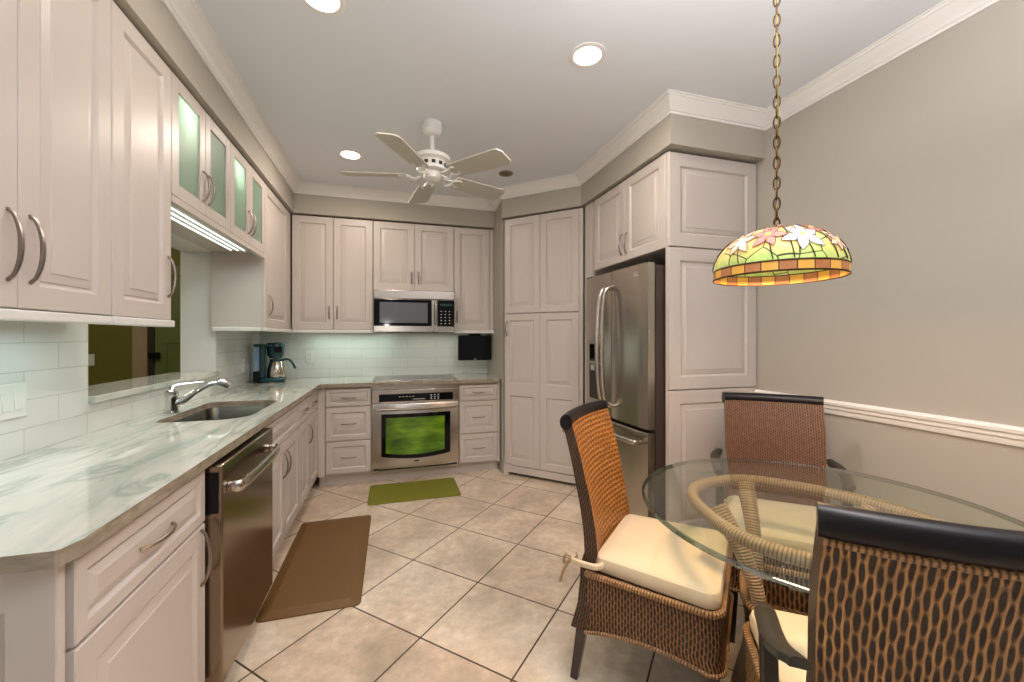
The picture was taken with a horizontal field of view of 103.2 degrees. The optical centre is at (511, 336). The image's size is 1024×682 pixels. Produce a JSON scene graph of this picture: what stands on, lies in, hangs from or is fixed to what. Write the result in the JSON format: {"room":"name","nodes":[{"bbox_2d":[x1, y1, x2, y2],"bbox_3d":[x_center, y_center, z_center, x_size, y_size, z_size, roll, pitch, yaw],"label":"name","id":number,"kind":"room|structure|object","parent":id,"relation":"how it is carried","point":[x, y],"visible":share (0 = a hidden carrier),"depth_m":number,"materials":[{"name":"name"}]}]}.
{"room":"kitchen","nodes":[
{"label":"kitchen","id":0,"kind":"room"},
{"bbox_2d":[0,233,259,460],"bbox_3d":[-1.700,-0.040,1.042,0.218,2.720,5.960,0,0,-16],"label":"wall","id":1,"kind":"structure","parent":0,"point":[51,357],"depth_m":1.67,"materials":[{"name":"tile"}]},
{"bbox_2d":[0,382,26,420],"bbox_3d":[-1.673,0.215,1.358,0.010,0.118,0.118,0,0,-16],"label":"light switch","id":2,"kind":"object","parent":1,"relation":"attached to","point":[13,397],"visible":1,"depth_m":1.36,"materials":[{"name":"white plastic"}]},
{"bbox_2d":[0,0,110,323],"bbox_3d":[-1.378,-0.586,0.971,0.371,1.088,0.700,0,0,-16],"label":"upper cabinet","id":3,"kind":"object","parent":1,"relation":"attached to","point":[55,55],"visible":1,"depth_m":1.12,"materials":[{"name":"paint"}]},
{"bbox_2d":[101,0,176,326],"bbox_3d":[-1.531,-0.586,1.490,0.371,1.088,0.382,0,0,-16],"label":"upper cabinet","id":4,"kind":"object","parent":1,"relation":"attached to","point":[141,260],"visible":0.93,"depth_m":1.50,"materials":[{"name":"paint"}]},
{"bbox_2d":[88,371,218,402],"bbox_3d":[-2.084,0.265,2.290,0.295,0.030,1.284,0,0,-16],"label":"trim","id":5,"kind":"structure","parent":1,"relation":"attached to","point":[97,393],"depth_m":2.16,"materials":[{"name":"white stone"}]},
{"bbox_2d":[171,71,230,236],"bbox_3d":[-1.676,-0.853,1.984,0.371,0.555,0.650,0,0,-16],"label":"upper cabinet","id":6,"kind":"object","parent":1,"relation":"attached to","point":[200,151],"visible":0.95,"depth_m":1.96,"materials":[{"name":"paint"}]},
{"bbox_2d":[171,205,246,250],"bbox_3d":[-1.680,-0.587,2.216,0.117,0.035,1.020,0,0,-16],"label":"light","id":7,"kind":"object","parent":6,"relation":"attached to","point":[177,216],"visible":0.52,"depth_m":2.17,"materials":[{"name":"white paint"}]},
{"bbox_2d":[171,142,264,257],"bbox_3d":[-1.860,-0.853,2.610,0.371,0.555,0.650,0,0,-16],"label":"upper cabinet","id":8,"kind":"object","parent":1,"relation":"attached to","point":[247,189],"visible":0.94,"depth_m":2.60,"materials":[{"name":"paint"}]},
{"bbox_2d":[242,358,244,371],"bbox_3d":[-2.296,0.240,3.473,0.008,0.118,0.075,0,0,-16],"label":"outlet","id":9,"kind":"object","parent":1,"relation":"attached to","point":[243,359],"visible":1,"depth_m":3.47,"materials":[{"name":"white plastic"}]},
{"bbox_2d":[211,184,292,331],"bbox_3d":[-2.106,-0.586,3.446,0.371,1.088,1.104,0,0,-16],"label":"upper cabinet","id":10,"kind":"object","parent":1,"relation":"attached to","point":[249,292],"visible":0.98,"depth_m":2.97,"materials":[{"name":"paint"}]},
{"bbox_2d":[88,247,179,385],"bbox_3d":[-4.199,-0.040,4.263,2.750,2.720,0.150,0,0,-16],"label":"wall","id":11,"kind":"structure","parent":0,"point":[111,345],"depth_m":4.20,"materials":[{"name":"green paint"}]},
{"bbox_2d":[88,354,94,365],"bbox_3d":[-4.311,0.235,4.146,0.075,0.118,0.010,0,0,-16],"label":"light switch","id":12,"kind":"object","parent":11,"relation":"attached to","point":[91,357],"visible":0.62,"depth_m":4.15,"materials":[{"name":"white plastic"}]},
{"bbox_2d":[132,326,148,378],"bbox_3d":[-3.896,0.220,4.258,0.130,2.200,0.030,0,0,-16],"label":"trim","id":13,"kind":"structure","parent":11,"relation":"attached to","point":[140,334],"depth_m":4.25,"materials":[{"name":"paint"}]},
{"bbox_2d":[149,327,154,375],"bbox_3d":[-3.781,0.245,4.276,0.040,2.150,0.060,0,0,-16],"label":"trim","id":14,"kind":"structure","parent":11,"relation":"attached to","point":[151,329],"depth_m":4.25,"materials":[{"name":"black wood"}]},
{"bbox_2d":[148,265,179,374],"bbox_3d":[-3.412,0.275,4.343,0.750,2.070,0.100,0,0,-16],"label":"door","id":15,"kind":"structure","parent":11,"relation":"in","point":[166,355],"depth_m":4.30,"materials":[{"name":"green paint"}]},
{"bbox_2d":[260,237,504,452],"bbox_3d":[-0.881,-0.040,4.464,3.730,2.720,0.158,0,0,-16],"label":"wall","id":16,"kind":"structure","parent":0,"point":[375,353],"depth_m":4.22,"materials":[{"name":"tile"}]},
{"bbox_2d":[306,351,313,362],"bbox_3d":[-2.014,0.200,4.043,0.075,0.118,0.008,0,0,-16],"label":"outlet","id":17,"kind":"object","parent":16,"relation":"attached to","point":[309,354],"visible":1,"depth_m":4.04,"materials":[{"name":"white plastic"}]},
{"bbox_2d":[292,215,372,332],"bbox_3d":[-1.721,-0.584,3.959,0.705,1.092,0.333,0,0,-16],"label":"upper cabinet","id":18,"kind":"object","parent":16,"relation":"attached to","point":[332,258],"visible":0.96,"depth_m":3.83,"materials":[{"name":"paint"}]},
{"bbox_2d":[373,221,453,291],"bbox_3d":[-1.006,-0.795,4.169,0.780,0.670,0.333,0,0,-16],"label":"upper cabinet","id":19,"kind":"object","parent":16,"relation":"attached to","point":[406,256],"visible":0.95,"depth_m":4.04,"materials":[{"name":"paint"}]},
{"bbox_2d":[373,289,454,332],"bbox_3d":[-0.991,-0.248,4.115,0.772,0.409,0.444,0,0,-16],"label":"microwave","id":20,"kind":"object","parent":19,"relation":"attached to","point":[394,311],"visible":1,"depth_m":3.94,"materials":[{"name":"metal"}]},
{"bbox_2d":[454,227,493,332],"bbox_3d":[-0.430,-0.584,4.339,0.415,1.092,0.333,0,0,-16],"label":"upper cabinet","id":21,"kind":"object","parent":16,"relation":"attached to","point":[473,248],"visible":0.92,"depth_m":4.21,"materials":[{"name":"paint"}]},
{"bbox_2d":[458,334,490,360],"bbox_3d":[-0.401,0.104,4.310,0.355,0.281,0.104,0,0,-16],"label":"television","id":22,"kind":"object","parent":21,"relation":"hanging from","point":[470,346],"visible":1,"depth_m":4.26,"materials":[{"name":"black plastic"}]},
{"bbox_2d":[113,0,764,236],"bbox_3d":[0.083,-1.270,1.567,3.515,0.260,5.960,0,0,-16],"label":"wall","id":23,"kind":"structure","parent":0,"point":[152,19],"depth_m":2.58,"materials":[{"name":"paint"}]},
{"bbox_2d":[162,0,1000,210],"bbox_3d":[0.308,-1.357,1.457,3.146,0.085,5.622,0,0,-16],"label":"trim","id":24,"kind":"structure","parent":23,"relation":"attached to","point":[188,14],"depth_m":2.38,"materials":[{"name":"paint"}]},
{"bbox_2d":[594,153,665,271],"bbox_3d":[1.105,-0.838,3.022,0.693,0.585,0.945,0,0,-16],"label":"upper cabinet","id":25,"kind":"object","parent":23,"relation":"attached to","point":[630,218],"visible":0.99,"depth_m":2.85,"materials":[{"name":"paint"}]},
{"bbox_2d":[225,453,744,681],"bbox_3d":[-1.318,1.370,1.645,6.800,0.100,6.900,0,0,-16],"label":"floor","id":26,"kind":"structure","parent":0,"point":[466,587],"depth_m":1.97,"materials":[{"name":"tile"}]},
{"bbox_2d":[0,470,211,681],"bbox_3d":[-1.249,0.881,1.019,0.646,0.878,0.633,0,0,-16],"label":"base cabinet","id":27,"kind":"object","parent":26,"relation":"on","point":[130,608],"visible":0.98,"depth_m":0.98,"materials":[{"name":"paint"}]},
{"bbox_2d":[0,373,500,574],"bbox_3d":[-0.871,0.422,2.577,2.253,0.033,3.466,0,0,-16],"label":"countertop","id":28,"kind":"structure","parent":27,"relation":"on","point":[59,501],"depth_m":1.24,"materials":[{"name":"stone"}]},
{"bbox_2d":[163,379,231,413],"bbox_3d":[-1.732,0.321,2.247,0.300,0.168,0.068,0,0,-39],"label":"faucet","id":29,"kind":"object","parent":28,"relation":"on","point":[172,402],"visible":1,"depth_m":2.19,"materials":[{"name":"silver metal"}]},
{"bbox_2d":[174,405,268,421],"bbox_3d":[-1.603,0.525,2.275,0.406,0.170,0.676,0,0,-16],"label":"sink","id":30,"kind":"object","parent":28,"relation":"in","point":[215,413],"visible":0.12,"depth_m":2.55,"materials":[{"name":"metal"}]},
{"bbox_2d":[253,342,295,382],"bbox_3d":[-2.158,0.227,3.707,0.338,0.356,0.191,0,0,-24],"label":"coffee maker","id":31,"kind":"object","parent":28,"relation":"on","point":[275,372],"visible":1,"depth_m":3.64,"materials":[{"name":"teal plastic"}]},
{"bbox_2d":[267,342,284,357],"bbox_3d":[-2.158,0.120,3.707,0.144,0.143,0.144,0,0,-24],"label":"basket","id":32,"kind":"object","parent":31,"relation":"on","point":[275,349],"depth_m":3.65,"materials":[{"name":"teal plastic"}]},
{"bbox_2d":[373,374,456,381],"bbox_3d":[-0.963,0.401,4.022,0.768,0.009,0.500,0,0,-16],"label":"cooktop","id":33,"kind":"object","parent":28,"relation":"in","point":[428,376],"visible":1,"depth_m":3.98,"materials":[{"name":"black glass"}]},
{"bbox_2d":[202,428,279,681],"bbox_3d":[-1.373,0.884,1.654,0.676,0.872,0.631,0,0,-16],"label":"dishwasher","id":34,"kind":"object","parent":26,"relation":"on","point":[238,521],"visible":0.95,"depth_m":1.56,"materials":[{"name":"silver metal"}]},
{"bbox_2d":[264,403,299,557],"bbox_3d":[-1.640,0.881,2.348,0.646,0.878,0.830,0,0,-16],"label":"base cabinet","id":35,"kind":"object","parent":26,"relation":"on","point":[286,429],"visible":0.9,"depth_m":2.45,"materials":[{"name":"paint"}]},
{"bbox_2d":[299,390,317,507],"bbox_3d":[-1.859,0.881,3.091,0.646,0.878,0.716,0,0,-16],"label":"base cabinet","id":36,"kind":"object","parent":26,"relation":"on","point":[308,426],"visible":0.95,"depth_m":3.12,"materials":[{"name":"paint"}]},
{"bbox_2d":[256,515,370,622],"bbox_3d":[-1.114,1.310,2.435,0.462,0.017,1.050,0,0,-16],"label":"kitchen mat","id":37,"kind":"object","parent":26,"relation":"on","point":[323,568],"visible":1,"depth_m":2.25,"materials":[{"name":"brown rubber"}]},
{"bbox_2d":[318,388,326,485],"bbox_3d":[-1.698,0.881,3.670,0.055,0.878,0.300,0,0,-16],"label":"cabinet filler","id":38,"kind":"object","parent":26,"relation":"on","point":[322,477],"visible":0.57,"depth_m":3.53,"materials":[{"name":"paint"}]},
{"bbox_2d":[325,386,371,485],"bbox_3d":[-1.526,0.881,3.864,0.378,0.878,0.641,0,0,-16],"label":"base cabinet","id":39,"kind":"object","parent":26,"relation":"on","point":[348,410],"visible":1,"depth_m":3.60,"materials":[{"name":"paint"}]},
{"bbox_2d":[367,478,460,505],"bbox_3d":[-0.838,1.315,3.485,0.740,0.009,0.440,0,0,-16],"label":"kitchen mat","id":40,"kind":"object","parent":26,"relation":"on","point":[444,487],"visible":1,"depth_m":3.44,"materials":[{"name":"green fabric"}]},
{"bbox_2d":[372,384,458,480],"bbox_3d":[-0.948,0.881,3.973,0.788,0.878,0.661,0,0,-16],"label":"wall oven","id":41,"kind":"object","parent":26,"relation":"on","point":[415,428],"visible":1,"depth_m":3.72,"materials":[{"name":"metal"}]},
{"bbox_2d":[458,382,497,472],"bbox_3d":[-0.402,0.881,4.195,0.378,0.878,0.641,0,0,-16],"label":"base cabinet","id":42,"kind":"object","parent":26,"relation":"on","point":[478,402],"visible":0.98,"depth_m":3.93,"materials":[{"name":"paint"}]},
{"bbox_2d":[496,382,499,468],"bbox_3d":[-0.172,0.881,4.121,0.018,0.878,0.296,0,0,-16],"label":"cabinet filler","id":43,"kind":"object","parent":26,"relation":"on","point":[498,383],"visible":0.29,"depth_m":3.98,"materials":[{"name":"paint"}]},
{"bbox_2d":[504,208,584,484],"bbox_3d":[0.330,0.095,3.838,0.795,2.450,0.333,0,0,29],"label":"pantry cabinet","id":44,"kind":"object","parent":26,"relation":"on","point":[545,253],"visible":0.94,"depth_m":3.71,"materials":[{"name":"paint"}]},
{"bbox_2d":[585,202,608,403],"bbox_3d":[0.939,0.097,3.539,0.600,2.447,0.130,0,0,-16],"label":"cabinet filler","id":45,"kind":"object","parent":26,"relation":"on","point":[589,209],"visible":0.14,"depth_m":3.46,"materials":[{"name":"paint"}]},
{"bbox_2d":[586,260,665,519],"bbox_3d":[1.026,0.410,2.945,0.919,1.760,0.822,0,0,-16],"label":"refrigerator","id":46,"kind":"object","parent":26,"relation":"on","point":[626,307],"visible":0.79,"depth_m":2.56,"materials":[{"name":"silver metal"}]},
{"bbox_2d":[559,399,733,681],"bbox_3d":[0.547,0.812,1.660,0.614,1.015,0.546,0,0,31],"label":"wicker chair","id":47,"kind":"object","parent":26,"relation":"on","point":[642,584],"visible":0.98,"depth_m":1.51,"materials":[{"name":"brown wicker"}]},
{"bbox_2d":[596,514,728,609],"bbox_3d":[0.610,0.852,1.622,0.434,0.077,0.502,0,0,31],"label":"seat cushion","id":48,"kind":"object","parent":47,"relation":"on","point":[636,554],"depth_m":1.49,"materials":[{"name":"beige fabric"}]},
{"bbox_2d":[666,151,755,529],"bbox_3d":[1.267,0.097,2.562,0.678,2.447,0.029,0,0,-16],"label":"end panel","id":49,"kind":"object","parent":26,"relation":"on","point":[711,202],"visible":0.65,"depth_m":2.52,"materials":[{"name":"paint"}]},
{"bbox_2d":[710,392,855,642],"bbox_3d":[1.278,0.812,1.926,0.594,1.015,0.614,0,0,23],"label":"wicker armchair","id":50,"kind":"object","parent":26,"relation":"on","point":[781,427],"visible":0.5,"depth_m":2.07,"materials":[{"name":"brown wicker"}]},
{"bbox_2d":[726,495,815,552],"bbox_3d":[1.248,0.852,1.859,0.502,0.077,0.434,0,0,23],"label":"seat cushion","id":51,"kind":"object","parent":50,"relation":"on","point":[786,520],"depth_m":1.83,"materials":[{"name":"beige fabric"}]},
{"bbox_2d":[642,458,1023,681],"bbox_3d":[1.003,0.938,1.322,1.106,0.764,1.106,0,0,-16],"label":"dining table","id":52,"kind":"object","parent":26,"relation":"on","point":[786,590],"visible":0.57,"depth_m":1.48,"materials":[{"name":"clear glass"}]},
{"bbox_2d":[742,501,1023,681],"bbox_3d":[0.868,0.812,0.911,0.594,1.015,0.614,0,0,20],"label":"wicker armchair","id":53,"kind":"object","parent":26,"relation":"on","point":[893,597],"visible":1,"depth_m":0.70,"materials":[{"name":"brown wicker"}]},
{"bbox_2d":[749,610,807,681],"bbox_3d":[0.894,0.852,0.979,0.502,0.077,0.434,0,0,20],"label":"seat cushion","id":54,"kind":"object","parent":53,"relation":"on","point":[794,627],"depth_m":1.12,"materials":[{"name":"beige fabric"}]},
{"bbox_2d":[487,219,503,472],"bbox_3d":[-0.180,0.090,4.252,0.013,2.459,0.660,0,0,-16],"label":"wall","id":55,"kind":"structure","parent":0,"point":[495,366],"depth_m":4.04,"materials":[{"name":"paint"}]},
{"bbox_2d":[196,0,942,199],"bbox_3d":[-1.318,-1.450,1.645,6.800,0.100,6.900,0,0,-16],"label":"ceiling","id":56,"kind":"structure","parent":0,"point":[499,74],"depth_m":2.09,"materials":[{"name":"paint"}]},
{"bbox_2d":[301,0,345,15],"bbox_3d":[-0.785,-1.397,1.677,0.184,0.007,0.184,0,0,-16],"label":"recessed light","id":57,"kind":"object","parent":56,"relation":"in","point":[323,7],"visible":1,"depth_m":1.72,"materials":[{"name":"glass"}]},
{"bbox_2d":[337,149,362,159],"bbox_3d":[-1.240,-1.397,3.117,0.184,0.007,0.184,0,0,-16],"label":"recessed light","id":58,"kind":"object","parent":56,"relation":"in","point":[348,154],"visible":1,"depth_m":3.11,"materials":[{"name":"glass"}]},
{"bbox_2d":[340,118,510,203],"bbox_3d":[-0.545,-1.206,2.682,1.114,0.388,1.097,0,0,-16],"label":"ceiling fan","id":59,"kind":"object","parent":56,"relation":"hanging from","point":[432,164],"visible":1,"depth_m":2.59,"materials":[{"name":"white metal"}]},
{"bbox_2d":[499,170,512,176],"bbox_3d":[-0.052,-1.397,3.471,0.124,0.006,0.124,0,0,-16],"label":"recessed light","id":60,"kind":"object","parent":56,"relation":"in","point":[505,173],"visible":1,"depth_m":3.47,"materials":[{"name":"brown"}]},
{"bbox_2d":[569,42,606,67],"bbox_3d":[0.376,-1.397,2.018,0.184,0.007,0.184,0,0,-16],"label":"recessed light","id":61,"kind":"object","parent":56,"relation":"in","point":[588,54],"visible":1,"depth_m":2.01,"materials":[{"name":"glass"}]},
{"bbox_2d":[712,0,851,285],"bbox_3d":[0.820,-0.790,1.258,0.357,1.221,0.357,0,0,-16],"label":"pendant lamp","id":62,"kind":"object","parent":56,"relation":"hanging from","point":[779,254],"visible":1,"depth_m":1.16,"materials":[{"name":"multicoloured glass"}]},
{"bbox_2d":[781,225,824,248],"bbox_3d":[0.791,-0.280,1.118,0.097,0.089,0.089,0,0,-16],"label":"flower","id":63,"kind":"object","parent":62,"relation":"on","point":[795,236],"depth_m":1.11,"materials":[{"name":"white glass"}]},
{"bbox_2d":[754,0,1023,530],"bbox_3d":[1.709,-0.040,2.536,0.150,2.720,6.900,0,0,-16],"label":"wall","id":64,"kind":"structure","parent":0,"point":[915,164],"depth_m":1.84,"materials":[{"name":"paint"}]},
{"bbox_2d":[754,389,1023,447],"bbox_3d":[2.090,0.378,0.919,0.032,0.075,3.583,0,0,-16],"label":"trim","id":65,"kind":"structure","parent":64,"relation":"attached to","point":[973,429],"depth_m":1.78,"materials":[{"name":"paint"}]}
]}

